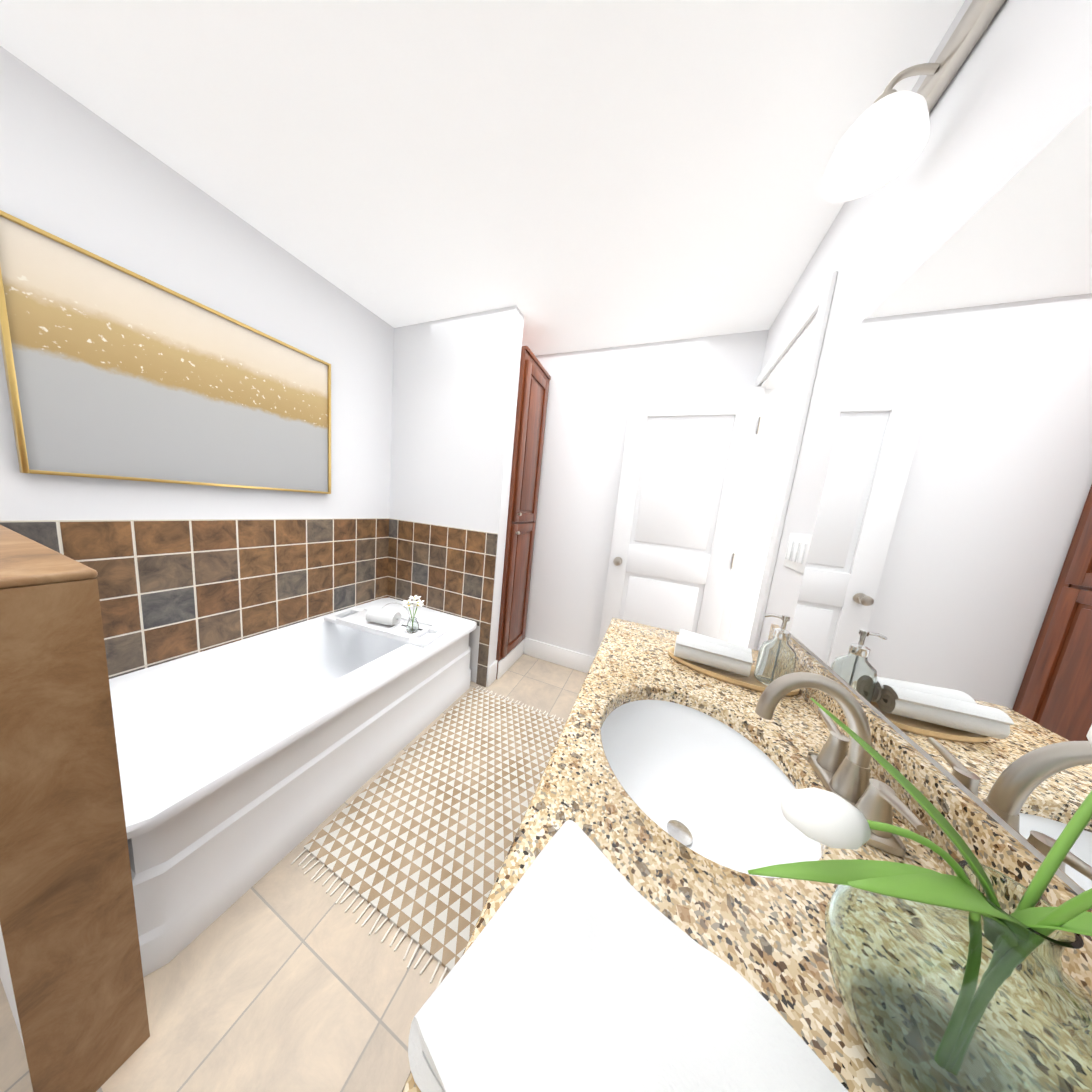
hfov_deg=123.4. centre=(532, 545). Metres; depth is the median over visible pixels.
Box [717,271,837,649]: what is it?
door frame
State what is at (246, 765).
bathtub
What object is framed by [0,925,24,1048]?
wall
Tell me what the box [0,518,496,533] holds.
tile trim
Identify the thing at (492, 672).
baseboard
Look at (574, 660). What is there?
baseboard
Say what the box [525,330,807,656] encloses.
wall
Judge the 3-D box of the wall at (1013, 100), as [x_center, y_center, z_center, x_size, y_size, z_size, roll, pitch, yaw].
[0.649,0.094,0.293,0.100,2.440,3.435,9,9,22]
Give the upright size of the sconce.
0.190 m
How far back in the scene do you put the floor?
0.75 m
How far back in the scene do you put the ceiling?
0.93 m
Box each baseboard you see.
[487,660,497,686]
[523,637,594,672]
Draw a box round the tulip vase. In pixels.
[747,698,1091,1091]
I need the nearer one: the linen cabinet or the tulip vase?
the tulip vase
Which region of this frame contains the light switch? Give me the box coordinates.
[783,533,812,572]
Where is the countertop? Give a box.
[401,618,1091,1091]
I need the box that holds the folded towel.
[408,820,847,1091]
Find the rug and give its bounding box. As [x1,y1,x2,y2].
[291,686,565,989]
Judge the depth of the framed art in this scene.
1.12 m
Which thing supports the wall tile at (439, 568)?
attached to the wall at (455, 392)
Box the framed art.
[0,210,330,493]
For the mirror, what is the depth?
0.44 m
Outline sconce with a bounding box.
[820,0,1005,201]
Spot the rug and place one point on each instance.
(414, 841)
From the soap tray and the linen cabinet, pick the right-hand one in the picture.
the soap tray
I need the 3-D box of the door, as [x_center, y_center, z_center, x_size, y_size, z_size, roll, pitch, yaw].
[0.916,0.047,1.982,0.756,2.090,0.113,9,9,22]
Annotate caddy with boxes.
[324,595,446,646]
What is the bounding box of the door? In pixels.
[597,386,765,650]
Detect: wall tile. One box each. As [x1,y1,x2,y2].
[0,519,388,678]
[387,519,486,625]
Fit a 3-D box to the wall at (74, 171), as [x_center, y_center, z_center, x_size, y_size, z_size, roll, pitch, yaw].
[-1.593,-0.250,1.220,0.100,2.440,3.650,9,9,22]
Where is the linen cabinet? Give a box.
[496,345,550,678]
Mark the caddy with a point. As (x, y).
(394, 625)
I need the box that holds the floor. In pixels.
[0,654,586,1091]
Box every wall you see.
[0,46,393,520]
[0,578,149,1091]
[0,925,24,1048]
[389,305,523,686]
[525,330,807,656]
[757,0,1091,894]
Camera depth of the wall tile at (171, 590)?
1.39 m
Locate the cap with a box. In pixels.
[0,525,97,588]
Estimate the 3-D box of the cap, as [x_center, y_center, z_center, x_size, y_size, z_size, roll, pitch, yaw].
[-1.257,-0.013,0.653,0.992,0.018,0.130,9,9,22]
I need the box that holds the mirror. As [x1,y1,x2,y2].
[790,103,1091,890]
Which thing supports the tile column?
attached to the wall at (455, 392)
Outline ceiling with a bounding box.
[0,0,964,355]
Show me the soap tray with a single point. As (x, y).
(725, 661)
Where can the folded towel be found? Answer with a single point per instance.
(583, 964)
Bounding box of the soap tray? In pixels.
[668,614,799,695]
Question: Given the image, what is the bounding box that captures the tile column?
[476,533,497,686]
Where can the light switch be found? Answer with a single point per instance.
(797, 551)
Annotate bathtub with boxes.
[109,597,476,976]
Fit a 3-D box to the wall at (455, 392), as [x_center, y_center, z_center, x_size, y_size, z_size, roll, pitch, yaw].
[-0.631,-0.286,2.128,0.970,2.440,0.110,9,9,22]

